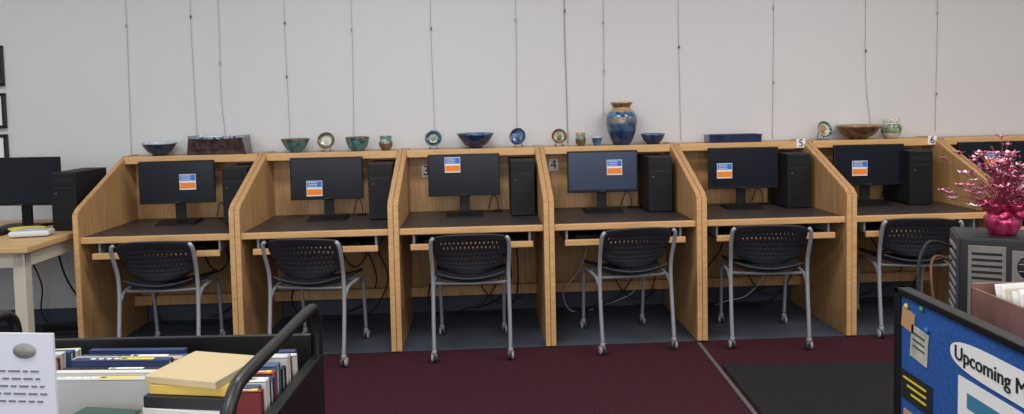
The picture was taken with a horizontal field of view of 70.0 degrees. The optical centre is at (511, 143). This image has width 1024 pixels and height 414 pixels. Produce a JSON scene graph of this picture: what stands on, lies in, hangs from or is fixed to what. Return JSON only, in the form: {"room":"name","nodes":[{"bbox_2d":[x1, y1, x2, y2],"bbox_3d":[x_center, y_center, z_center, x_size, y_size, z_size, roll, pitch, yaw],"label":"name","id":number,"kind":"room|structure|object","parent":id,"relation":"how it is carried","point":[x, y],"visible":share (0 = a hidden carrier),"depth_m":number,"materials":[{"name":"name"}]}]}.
{"room":"computer lab","nodes":[
{"label":"computer lab","id":0,"kind":"room"},
{"bbox_2d":[0,296,893,353],"bbox_3d":[0.085,1.138,4.567,13.000,0.006,0.785,-1,3,-3],"label":"floor","id":1,"kind":"structure","parent":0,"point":[760,321],"depth_m":4.53,"materials":[{"name":"carpet"}]},
{"bbox_2d":[33,255,77,334],"bbox_3d":[-2.877,0.900,4.649,0.512,0.605,0.186,-1,3,-3],"label":"cable","id":2,"kind":"object","parent":1,"relation":"on","point":[58,326],"visible":0.4,"depth_m":4.68,"materials":[{"name":"black plastic"}]},
{"bbox_2d":[109,241,226,336],"bbox_3d":[-1.926,0.850,4.151,0.446,0.698,0.543,-1,3,-5],"label":"chair","id":3,"kind":"object","parent":1,"relation":"on","point":[137,259],"visible":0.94,"depth_m":3.94,"materials":[{"name":"black plastic"}]},
{"bbox_2d":[72,151,269,337],"bbox_3d":[-1.987,0.635,4.419,0.872,1.118,0.763,-1,3,-3],"label":"study carrel","id":4,"kind":"object","parent":1,"relation":"on","point":[112,212],"visible":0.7,"depth_m":4.37,"materials":[{"name":"brown wood"}]},
{"bbox_2d":[113,242,197,251],"bbox_3d":[-2.045,0.590,4.205,0.420,0.019,0.140,-1,3,-3],"label":"keyboard","id":5,"kind":"object","parent":4,"relation":"on","point":[194,243],"visible":0.02,"depth_m":4.23,"materials":[{"name":"black plastic"}]},
{"bbox_2d":[141,141,177,155],"bbox_3d":[-2.243,0.030,4.654,0.216,0.084,0.216,-1,3,-3],"label":"ceramic bowl","id":6,"kind":"object","parent":4,"relation":"on","point":[163,148],"visible":1,"depth_m":4.59,"materials":[{"name":"blue ceramic"}]},
{"bbox_2d":[138,160,215,225],"bbox_3d":[-2.054,0.295,4.500,0.445,0.386,0.200,-2,3,-7],"label":"computer monitor","id":7,"kind":"object","parent":4,"relation":"on","point":[180,183],"visible":1,"depth_m":4.48,"materials":[{"name":"black plastic"}]},
{"bbox_2d":[187,134,251,154],"bbox_3d":[-1.867,0.004,4.669,0.370,0.120,0.178,-1,3,-3],"label":"serving tray","id":8,"kind":"object","parent":4,"relation":"on","point":[197,144],"visible":1,"depth_m":4.60,"materials":[{"name":"ceramic"}]},
{"bbox_2d":[222,163,252,223],"bbox_3d":[-1.680,0.304,4.566,0.150,0.345,0.313,-1,3,-3],"label":"desktop computer","id":9,"kind":"object","parent":4,"relation":"on","point":[233,176],"visible":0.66,"depth_m":4.41,"materials":[{"name":"black plastic"}]},
{"bbox_2d":[261,238,370,366],"bbox_3d":[-1.088,0.833,4.137,0.446,0.698,0.543,-1,3,5],"label":"chair","id":10,"kind":"object","parent":1,"relation":"on","point":[288,255],"visible":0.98,"depth_m":3.93,"materials":[{"name":"black plastic"}]},
{"bbox_2d":[234,148,404,351],"bbox_3d":[-1.114,0.615,4.458,0.872,1.118,0.763,-1,3,-3],"label":"study carrel","id":11,"kind":"object","parent":1,"relation":"on","point":[265,210],"visible":0.67,"depth_m":4.48,"materials":[{"name":"brown wood"}]},
{"bbox_2d":[280,138,309,152],"bbox_3d":[-1.389,0.009,4.691,0.184,0.087,0.184,-1,3,-2],"label":"ceramic piece","id":12,"kind":"object","parent":11,"relation":"on","point":[294,145],"visible":1,"depth_m":4.63,"materials":[{"name":"teal ceramic"}]},
{"bbox_2d":[317,132,334,151],"bbox_3d":[-1.198,-0.013,4.722,0.112,0.127,0.075,-1,3,-3],"label":"ceramic plate","id":13,"kind":"object","parent":11,"relation":"on","point":[325,140],"depth_m":4.71,"materials":[{"name":"white ceramic"}]},
{"bbox_2d":[290,156,363,221],"bbox_3d":[-1.146,0.274,4.540,0.445,0.386,0.200,-1,3,-2],"label":"computer monitor","id":14,"kind":"object","parent":11,"relation":"on","point":[327,179],"visible":1,"depth_m":4.51,"materials":[{"name":"black plastic"}]},
{"bbox_2d":[321,238,348,244],"bbox_3d":[-1.172,0.570,4.244,0.420,0.019,0.140,-1,3,-3],"label":"keyboard","id":15,"kind":"object","parent":11,"relation":"on","point":[343,241],"visible":0.19,"depth_m":4.26,"materials":[{"name":"black plastic"}]},
{"bbox_2d":[352,236,361,243],"bbox_3d":[-0.902,0.562,4.245,0.060,0.038,0.105,-2,3,-10],"label":"computer mouse","id":16,"kind":"object","parent":11,"relation":"on","point":[356,240],"visible":1,"depth_m":4.21,"materials":[{"name":"black plastic"}]},
{"bbox_2d":[345,136,369,150],"bbox_3d":[-0.995,-0.002,4.708,0.156,0.090,0.156,-1,3,-3],"label":"ceramic bowl","id":17,"kind":"object","parent":11,"relation":"on","point":[355,143],"visible":1,"depth_m":4.65,"materials":[{"name":"teal ceramic"}]},
{"bbox_2d":[368,160,395,219],"bbox_3d":[-0.807,0.284,4.605,0.150,0.345,0.313,-1,3,-3],"label":"desktop computer","id":18,"kind":"object","parent":11,"relation":"on","point":[380,172],"visible":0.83,"depth_m":4.45,"materials":[{"name":"black plastic"}]},
{"bbox_2d":[379,136,392,149],"bbox_3d":[-0.814,-0.006,4.716,0.090,0.091,0.090,-1,3,-3],"label":"ceramic cup","id":19,"kind":"object","parent":11,"relation":"on","point":[385,143],"visible":1,"depth_m":4.68,"materials":[{"name":"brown ceramic"}]},
{"bbox_2d":[429,234,513,361],"bbox_3d":[-0.230,0.814,4.170,0.446,0.698,0.543,-1,3,-3],"label":"chair","id":20,"kind":"object","parent":1,"relation":"on","point":[477,273],"visible":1,"depth_m":3.96,"materials":[{"name":"black plastic"}]},
{"bbox_2d":[393,145,550,351],"bbox_3d":[-0.241,0.595,4.496,0.872,1.118,0.763,-1,3,-3],"label":"study carrel","id":21,"kind":"object","parent":1,"relation":"on","point":[417,215],"visible":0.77,"depth_m":4.63,"materials":[{"name":"brown wood"}]},
{"bbox_2d":[424,235,440,242],"bbox_3d":[-0.299,0.549,4.282,0.420,0.019,0.140,-1,3,-3],"label":"keyboard","id":22,"kind":"object","parent":21,"relation":"on","point":[427,238],"visible":0.13,"depth_m":4.26,"materials":[{"name":"black plastic"}]},
{"bbox_2d":[425,130,441,148],"bbox_3d":[-0.510,-0.029,4.753,0.110,0.125,0.075,-1,3,-3],"label":"ceramic plate","id":23,"kind":"object","parent":21,"relation":"on","point":[433,137],"visible":0.99,"depth_m":4.75,"materials":[{"name":"blue ceramic"}]},
{"bbox_2d":[428,153,499,217],"bbox_3d":[-0.299,0.254,4.577,0.445,0.386,0.200,-1,3,-2],"label":"computer monitor","id":24,"kind":"object","parent":21,"relation":"on","point":[464,176],"visible":1,"depth_m":4.55,"materials":[{"name":"black plastic"}]},
{"bbox_2d":[457,132,493,147],"bbox_3d":[-0.237,-0.023,4.741,0.246,0.097,0.246,-1,3,-3],"label":"ceramic bowl","id":25,"kind":"object","parent":21,"relation":"on","point":[473,139],"visible":1,"depth_m":4.67,"materials":[{"name":"blue ceramic"}]},
{"bbox_2d":[509,128,524,146],"bbox_3d":[0.035,-0.042,4.772,0.102,0.127,0.082,-1,3,-2],"label":"ceramic plate","id":26,"kind":"object","parent":21,"relation":"on","point":[517,135],"visible":0.99,"depth_m":4.77,"materials":[{"name":"blue ceramic"}]},
{"bbox_2d":[508,157,535,215],"bbox_3d":[0.061,0.264,4.643,0.150,0.345,0.313,-1,3,-3],"label":"desktop computer","id":27,"kind":"object","parent":21,"relation":"on","point":[521,169],"visible":1,"depth_m":4.49,"materials":[{"name":"black plastic"}]},
{"bbox_2d":[537,142,701,345],"bbox_3d":[0.632,0.575,4.534,0.872,1.118,0.763,-1,3,-3],"label":"study carrel","id":28,"kind":"object","parent":1,"relation":"on","point":[568,253],"visible":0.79,"depth_m":4.56,"materials":[{"name":"brown wood"}]},
{"bbox_2d":[552,129,566,145],"bbox_3d":[0.308,-0.043,4.789,0.100,0.115,0.074,-1,3,-3],"label":"ceramic plate","id":29,"kind":"object","parent":28,"relation":"on","point":[558,135],"visible":1,"depth_m":4.78,"materials":[{"name":"beige ceramic"}]},
{"bbox_2d":[575,133,585,145],"bbox_3d":[0.448,-0.032,4.772,0.070,0.083,0.070,-1,3,-3],"label":"ceramic cup","id":30,"kind":"object","parent":28,"relation":"on","point":[580,140],"visible":1,"depth_m":4.75,"materials":[{"name":"brown ceramic"}]},
{"bbox_2d":[591,136,601,144],"bbox_3d":[0.553,-0.020,4.762,0.072,0.057,0.072,-1,3,-3],"label":"ceramic bowl","id":31,"kind":"object","parent":28,"relation":"on","point":[596,140],"visible":1,"depth_m":4.74,"materials":[{"name":"blue ceramic"}]},
{"bbox_2d":[572,230,626,237],"bbox_3d":[0.574,0.529,4.320,0.420,0.019,0.140,-1,3,-3],"label":"keyboard","id":32,"kind":"object","parent":28,"relation":"on","point":[587,234],"visible":0.46,"depth_m":4.27,"materials":[{"name":"black plastic"}]},
{"bbox_2d":[567,150,637,213],"bbox_3d":[0.570,0.234,4.615,0.445,0.386,0.200,-1,3,-3],"label":"computer monitor","id":33,"kind":"object","parent":28,"relation":"on","point":[601,172],"visible":1,"depth_m":4.59,"materials":[{"name":"black plastic"}]},
{"bbox_2d":[606,102,636,144],"bbox_3d":[0.717,-0.136,4.778,0.202,0.279,0.202,-1,3,-3],"label":"ceramic vase","id":34,"kind":"object","parent":28,"relation":"on","point":[621,121],"visible":1,"depth_m":4.71,"materials":[{"name":"blue ceramic"}]},
{"bbox_2d":[641,133,664,143],"bbox_3d":[0.923,-0.035,4.793,0.160,0.068,0.160,-1,3,-3],"label":"ceramic bowl","id":35,"kind":"object","parent":28,"relation":"on","point":[649,138],"visible":0.98,"depth_m":4.74,"materials":[{"name":"blue ceramic"}]},
{"bbox_2d":[638,153,671,211],"bbox_3d":[0.914,0.244,4.680,0.150,0.345,0.313,-1,3,-3],"label":"desktop computer","id":36,"kind":"object","parent":28,"relation":"on","point":[654,170],"visible":1,"depth_m":4.53,"materials":[{"name":"black plastic"}]},
{"bbox_2d":[580,227,677,354],"bbox_3d":[0.656,0.791,4.254,0.446,0.698,0.543,-2,3,-9],"label":"chair","id":37,"kind":"object","parent":1,"relation":"on","point":[654,241],"visible":1,"depth_m":4.05,"materials":[{"name":"black plastic"}]},
{"bbox_2d":[669,139,851,340],"bbox_3d":[1.504,0.549,4.572,0.872,1.129,0.763,-1,3,-3],"label":"study carrel","id":38,"kind":"object","parent":1,"relation":"on","point":[829,213],"visible":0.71,"depth_m":4.50,"materials":[{"name":"brown wood"}]},
{"bbox_2d":[718,227,732,233],"bbox_3d":[1.447,0.509,4.358,0.420,0.019,0.140,-1,3,-3],"label":"keyboard","id":39,"kind":"object","parent":38,"relation":"on","point":[725,230],"visible":0.12,"depth_m":4.32,"materials":[{"name":"black plastic"}]},
{"bbox_2d":[703,133,761,142],"bbox_3d":[1.453,-0.040,4.816,0.356,0.052,0.122,-1,3,-2],"label":"serving tray","id":40,"kind":"object","parent":38,"relation":"on","point":[741,137],"visible":1,"depth_m":4.76,"materials":[{"name":"ceramic"}]},
{"bbox_2d":[707,147,777,209],"bbox_3d":[1.466,0.213,4.655,0.445,0.386,0.200,-1,3,-1],"label":"computer monitor","id":41,"kind":"object","parent":38,"relation":"on","point":[738,168],"visible":1,"depth_m":4.63,"materials":[{"name":"black plastic"}]},
{"bbox_2d":[768,150,809,207],"bbox_3d":[1.787,0.224,4.718,0.150,0.345,0.313,-1,3,-3],"label":"desktop computer","id":42,"kind":"object","parent":38,"relation":"on","point":[793,190],"visible":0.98,"depth_m":4.57,"materials":[{"name":"black plastic"}]},
{"bbox_2d":[718,225,812,348],"bbox_3d":[1.451,0.774,4.258,0.446,0.698,0.543,-1,3,6],"label":"chair","id":43,"kind":"object","parent":1,"relation":"on","point":[792,242],"visible":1,"depth_m":4.05,"materials":[{"name":"black plastic"}]},
{"bbox_2d":[805,136,995,335],"bbox_3d":[2.377,0.528,4.610,0.872,1.129,0.763,-1,3,-3],"label":"study carrel","id":44,"kind":"object","parent":1,"relation":"on","point":[945,173],"visible":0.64,"depth_m":4.67,"materials":[{"name":"brown wood"}]},
{"bbox_2d":[817,121,831,139],"bbox_3d":[2.074,-0.089,4.864,0.108,0.127,0.078,-1,3,-2],"label":"ceramic plate","id":45,"kind":"object","parent":44,"relation":"on","point":[824,128],"depth_m":4.86,"materials":[{"name":"ceramic"}]},
{"bbox_2d":[835,124,881,138],"bbox_3d":[2.297,-0.080,4.852,0.284,0.094,0.284,-1,3,-3],"label":"ceramic piece","id":46,"kind":"object","parent":44,"relation":"on","point":[853,131],"visible":1,"depth_m":4.77,"materials":[{"name":"brown ceramic"}]},
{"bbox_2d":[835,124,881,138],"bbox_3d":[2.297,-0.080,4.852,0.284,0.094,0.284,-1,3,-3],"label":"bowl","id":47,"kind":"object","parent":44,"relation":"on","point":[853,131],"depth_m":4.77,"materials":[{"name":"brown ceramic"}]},
{"bbox_2d":[833,144,903,206],"bbox_3d":[2.280,0.194,4.690,0.445,0.386,0.200,-1,3,0],"label":"computer monitor","id":48,"kind":"object","parent":44,"relation":"on","point":[864,165],"visible":0.92,"depth_m":4.67,"materials":[{"name":"black plastic"}]},
{"bbox_2d":[880,119,901,138],"bbox_3d":[2.521,-0.103,4.861,0.132,0.129,0.132,-1,3,-3],"label":"ceramic jar","id":49,"kind":"object","parent":44,"relation":"on","point":[890,128],"depth_m":4.82,"materials":[{"name":"green ceramic"}]},
{"bbox_2d":[865,223,926,229],"bbox_3d":[2.320,0.489,4.396,0.420,0.019,0.140,-1,3,-3],"label":"keyboard","id":50,"kind":"object","parent":44,"relation":"on","point":[872,226],"visible":0.21,"depth_m":4.35,"materials":[{"name":"black plastic"}]},
{"bbox_2d":[883,148,932,204],"bbox_3d":[2.570,0.205,4.753,0.150,0.345,0.313,-1,3,-2],"label":"desktop computer","id":51,"kind":"object","parent":44,"relation":"on","point":[917,186],"visible":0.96,"depth_m":4.60,"materials":[{"name":"black plastic"}]},
{"bbox_2d":[857,218,963,337],"bbox_3d":[2.346,0.749,4.378,0.446,0.698,0.543,-1,3,7],"label":"chair","id":52,"kind":"object","parent":1,"relation":"on","point":[940,227],"visible":0.79,"depth_m":4.18,"materials":[{"name":"black plastic"}]},
{"bbox_2d":[927,134,1023,229],"bbox_3d":[3.250,0.514,4.649,0.872,1.118,0.763,-1,3,-3],"label":"study carrel","id":53,"kind":"object","parent":1,"relation":"on","point":[950,142],"visible":0.09,"depth_m":4.79,"materials":[{"name":"brown wood"}]},
{"bbox_2d":[957,141,1023,180],"bbox_3d":[3.089,0.175,4.726,0.445,0.386,0.200,-1,3,-3],"label":"computer monitor","id":54,"kind":"object","parent":53,"relation":"on","point":[968,147],"visible":0.27,"depth_m":4.70,"materials":[{"name":"black plastic"}]},
{"bbox_2d":[0,0,1023,309],"bbox_3d":[0.282,-0.411,4.950,13.500,3.050,0.123,-1,3,-3],"label":"wall","id":55,"kind":"structure","parent":0,"point":[68,88],"depth_m":4.86,"materials":[{"name":"white paint"}]},
{"bbox_2d":[0,45,4,85],"bbox_3d":[-3.489,-0.499,4.701,0.420,0.259,0.022,-1,3,-3],"label":"framed picture","id":56,"kind":"object","parent":55,"relation":"attached to","point":[2,75],"visible":1,"depth_m":4.70,"materials":[{"name":"black"}]},
{"bbox_2d":[0,93,7,127],"bbox_3d":[-3.483,-0.211,4.716,0.420,0.227,0.022,-1,3,-3],"label":"framed picture","id":57,"kind":"object","parent":55,"relation":"attached to","point":[3,111],"visible":1,"depth_m":4.72,"materials":[{"name":"black"}]},
{"bbox_2d":[0,134,8,157],"bbox_3d":[-3.478,0.033,4.729,0.420,0.184,0.022,-1,3,-3],"label":"framed picture","id":58,"kind":"object","parent":55,"relation":"attached to","point":[4,146],"visible":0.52,"depth_m":4.73,"materials":[{"name":"black"}]},
{"bbox_2d":[125,0,131,154],"bbox_3d":[-2.502,-0.854,4.734,0.020,1.935,0.015,-1,3,-3],"label":"hanging wire","id":59,"kind":"object","parent":55,"relation":"attached to","point":[125,0],"visible":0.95,"depth_m":4.75,"materials":[{"name":"silver metal"}]},
{"bbox_2d":[190,9,196,130],"bbox_3d":[-2.090,-0.879,4.752,0.020,1.905,0.015,-1,3,-3],"label":"hanging wire","id":60,"kind":"object","parent":55,"relation":"attached to","point":[190,9],"visible":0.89,"depth_m":4.77,"materials":[{"name":"silver metal"}]},
{"bbox_2d":[217,0,225,135],"bbox_3d":[-1.908,-0.893,4.759,0.034,1.885,0.015,-1,3,-3],"label":"hanging wire","id":61,"kind":"object","parent":55,"relation":"attached to","point":[217,0],"visible":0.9,"depth_m":4.77,"materials":[{"name":"silver metal"}]},
{"bbox_2d":[284,17,289,129],"bbox_3d":[-1.489,-0.903,4.778,0.020,1.885,0.015,-1,3,-3],"label":"hanging wire","id":62,"kind":"object","parent":55,"relation":"attached to","point":[284,17],"visible":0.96,"depth_m":4.80,"materials":[{"name":"silver metal"}]},
{"bbox_2d":[351,10,353,119],"bbox_3d":[-1.058,-0.953,4.794,0.020,1.805,0.015,-1,3,-2],"label":"hanging wire","id":63,"kind":"object","parent":55,"relation":"attached to","point":[351,10],"visible":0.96,"depth_m":4.81,"materials":[{"name":"silver metal"}]},
{"bbox_2d":[430,11,434,127],"bbox_3d":[-0.539,-0.965,4.817,0.020,1.805,0.015,-1,3,-3],"label":"hanging wire","id":64,"kind":"object","parent":55,"relation":"attached to","point":[430,11],"visible":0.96,"depth_m":4.84,"materials":[{"name":"silver metal"}]},
{"bbox_2d":[0,281,914,325],"bbox_3d":[0.316,1.057,4.961,13.500,0.104,0.012,-1,3,-3],"label":"baseboard","id":65,"kind":"structure","parent":55,"relation":"attached to","point":[572,299],"depth_m":4.93,"materials":[{"name":"grey plastic"}]},
{"bbox_2d":[515,0,516,111],"bbox_3d":[0.021,-0.953,4.843,0.020,1.855,0.015,-1,3,-2],"label":"hanging wire","id":66,"kind":"object","parent":55,"relation":"attached to","point":[515,0],"visible":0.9,"depth_m":4.87,"materials":[{"name":"silver metal"}]},
{"bbox_2d":[564,0,567,142],"bbox_3d":[0.349,-0.946,4.858,0.020,1.885,0.015,-1,3,-2],"label":"hanging wire","id":67,"kind":"object","parent":55,"relation":"attached to","point":[564,0],"visible":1,"depth_m":4.88,"materials":[{"name":"grey metal"}]},
{"bbox_2d":[603,9,604,115],"bbox_3d":[0.604,-1.041,4.865,0.020,1.705,0.015,-1,3,-3],"label":"hanging wire","id":68,"kind":"object","parent":55,"relation":"attached to","point":[603,9],"visible":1,"depth_m":4.90,"materials":[{"name":"silver metal"}]},
{"bbox_2d":[678,20,680,138],"bbox_3d":[1.114,-0.963,4.891,0.020,1.885,0.015,-1,3,-2],"label":"hanging wire","id":69,"kind":"object","parent":55,"relation":"attached to","point":[678,20],"visible":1,"depth_m":4.92,"materials":[{"name":"silver metal"}]},
{"bbox_2d":[772,0,773,138],"bbox_3d":[1.758,-0.978,4.920,0.020,1.885,0.015,-1,3,-3],"label":"hanging wire","id":70,"kind":"object","parent":55,"relation":"attached to","point":[773,0],"visible":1,"depth_m":4.94,"materials":[{"name":"silver metal"}]},
{"bbox_2d":[865,0,870,123],"bbox_3d":[2.409,-1.033,4.946,0.048,1.805,0.015,-1,3,-3],"label":"hanging wire","id":71,"kind":"object","parent":55,"relation":"attached to","point":[865,0],"visible":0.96,"depth_m":4.96,"materials":[{"name":"silver metal"}]},
{"bbox_2d":[935,0,938,125],"bbox_3d":[2.892,-1.020,4.969,0.020,1.855,0.015,-1,3,-2],"label":"hanging wire","id":72,"kind":"object","parent":55,"relation":"attached to","point":[937,0],"visible":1,"depth_m":4.99,"materials":[{"name":"silver metal"}]},
{"bbox_2d":[323,334,893,413],"bbox_3d":[1.028,1.302,2.072,14.000,0.100,9.000,-1,3,0],"label":"floor","id":73,"kind":"structure","parent":0,"point":[635,378],"depth_m":3.72,"materials":[{"name":"red carpet"}]},
{"bbox_2d":[0,219,73,332],"bbox_3d":[-3.180,0.869,4.159,1.455,0.718,1.000,-1,3,-3],"label":"side table","id":74,"kind":"object","parent":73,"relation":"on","point":[19,254],"visible":0.45,"depth_m":3.75,"materials":[{"name":"brown wood"}]},
{"bbox_2d":[0,229,9,235],"bbox_3d":[-3.033,0.500,4.086,0.420,0.019,0.140,-1,3,-3],"label":"keyboard","id":75,"kind":"object","parent":74,"relation":"on","point":[3,231],"visible":0.73,"depth_m":4.08,"materials":[{"name":"black plastic"}]},
{"bbox_2d":[0,157,60,229],"bbox_3d":[-2.897,0.286,4.322,0.500,0.418,0.200,-1,3,3],"label":"computer monitor","id":76,"kind":"object","parent":74,"relation":"on","point":[25,182],"visible":0.81,"depth_m":4.29,"materials":[{"name":"black plastic"}]},
{"bbox_2d":[8,227,54,237],"bbox_3d":[-2.629,0.481,4.003,0.200,0.050,0.100,-2,3,-12],"label":"book","id":77,"kind":"object","parent":74,"relation":"on","point":[28,232],"visible":1,"depth_m":3.97,"materials":[{"name":"white paper"}]},
{"bbox_2d":[8,226,45,231],"bbox_3d":[-2.724,0.486,4.109,0.204,0.032,0.119,-1,3,-2],"label":"book","id":78,"kind":"object","parent":77,"relation":"on","point":[13,228],"visible":0.29,"depth_m":4.14,"materials":[{"name":"yellow paper"}]},
{"bbox_2d":[50,167,105,230],"bbox_3d":[-2.552,0.320,4.323,0.140,0.335,0.353,-1,3,-3],"label":"desktop computer","id":79,"kind":"object","parent":74,"relation":"on","point":[69,188],"visible":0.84,"depth_m":4.15,"materials":[{"name":"black plastic"}]},
{"bbox_2d":[0,304,324,413],"bbox_3d":[-0.786,0.847,1.435,0.722,0.947,0.565,-1,3,0],"label":"cart","id":80,"kind":"object","parent":73,"relation":"on","point":[305,393],"visible":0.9,"depth_m":1.67,"materials":[{"name":"black metal"}]},
{"bbox_2d":[0,332,58,413],"bbox_3d":[-0.848,0.481,1.204,0.220,0.346,0.040,-1,3,6],"label":"sign","id":81,"kind":"object","parent":80,"relation":"on","point":[28,375],"visible":1,"depth_m":1.19,"materials":[{"name":"white paper"}]},
{"bbox_2d":[55,348,80,370],"bbox_3d":[-1.040,0.549,1.552,0.159,0.184,0.184,-1,3,-4],"label":"books","id":82,"kind":"object","parent":80,"relation":"on","point":[64,357],"visible":0.15,"depth_m":1.60,"materials":[{"name":"grey paper"}]},
{"bbox_2d":[74,407,140,413],"bbox_3d":[-0.789,0.583,1.350,0.132,0.126,0.183,-1,3,7],"label":"book","id":83,"kind":"object","parent":80,"relation":"on","point":[87,410],"visible":1,"depth_m":1.41,"materials":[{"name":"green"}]},
{"bbox_2d":[56,347,187,413],"bbox_3d":[-0.821,0.545,1.541,0.234,0.183,0.153,-1,3,2],"label":"books","id":84,"kind":"object","parent":80,"relation":"on","point":[105,377],"visible":0.7,"depth_m":1.47,"materials":[{"name":"grey paper"}]},
{"bbox_2d":[143,351,254,413],"bbox_3d":[-0.589,0.534,1.428,0.185,0.208,0.177,-1,3,10],"label":"book stack","id":85,"kind":"object","parent":80,"relation":"on","point":[197,382],"visible":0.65,"depth_m":1.36,"materials":[{"name":"yellow paper"}]},
{"bbox_2d":[236,349,297,413],"bbox_3d":[-0.488,0.537,1.482,0.050,0.190,0.246,-1,3,0],"label":"books","id":86,"kind":"object","parent":80,"relation":"on","point":[269,382],"visible":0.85,"depth_m":1.44,"materials":[{"name":"red paper"}]},
{"bbox_2d":[697,342,756,413],"bbox_3d":[1.071,1.214,2.728,0.020,0.006,2.920,-1,3,0],"label":"floor strip","id":87,"kind":"object","parent":73,"relation":"on","point":[702,347],"visible":1,"depth_m":3.60,"materials":[{"name":"grey metal"}]},
{"bbox_2d":[722,361,893,413],"bbox_3d":[2.110,1.181,2.888,2.030,0.012,1.840,-1,3,0],"label":"floor mat","id":88,"kind":"object","parent":73,"relation":"on","point":[826,387],"visible":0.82,"depth_m":3.48,"materials":[{"name":"grey carpet"}]},
{"bbox_2d":[916,240,952,297],"bbox_3d":[1.291,0.782,2.266,0.256,0.952,0.264,-1,3,0],"label":"cable","id":89,"kind":"object","parent":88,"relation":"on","point":[927,243],"visible":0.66,"depth_m":2.28,"materials":[{"name":"brown plastic"}]},
{"bbox_3d":[1.710,0.897,2.289,0.560,0.658,0.224,0,3,25],"label":"cabinet","id":90,"kind":"object","parent":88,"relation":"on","visible":0},
{"bbox_2d":[949,227,1023,314],"bbox_3d":[1.640,0.424,2.284,0.456,0.280,0.209,0,3,25],"label":"desktop computer","id":91,"kind":"object","parent":90,"relation":"on","point":[978,255],"visible":0.55,"depth_m":2.26,"materials":[{"name":"black"}]},
{"bbox_2d":[938,134,1023,235],"bbox_3d":[1.546,0.127,2.284,0.352,0.315,0.350,-3,4,-34],"label":"potted flowers","id":92,"kind":"object","parent":91,"relation":"on","point":[1004,216],"visible":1,"depth_m":2.28,"materials":[{"name":"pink plant"}]},
{"bbox_2d":[893,286,1023,413],"bbox_3d":[0.900,0.821,1.268,0.030,0.950,0.865,-1,3,0],"label":"bulletin board","id":93,"kind":"object","parent":73,"relation":"on","point":[948,359],"visible":1,"depth_m":1.48,"materials":[{"name":"blue fabric"}]},
{"bbox_3d":[1.361,0.865,1.283,0.875,0.842,0.830,-1,3,0],"label":"countertop","id":94,"kind":"structure","parent":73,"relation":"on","visible":0},
{"bbox_2d":[971,282,1023,338],"bbox_3d":[1.178,0.362,1.502,0.320,0.145,0.240,-1,3,0],"label":"paper tray","id":95,"kind":"object","parent":94,"relation":"on","point":[999,304],"visible":0.59,"depth_m":1.54,"materials":[{"name":"pink plastic"}]}
]}

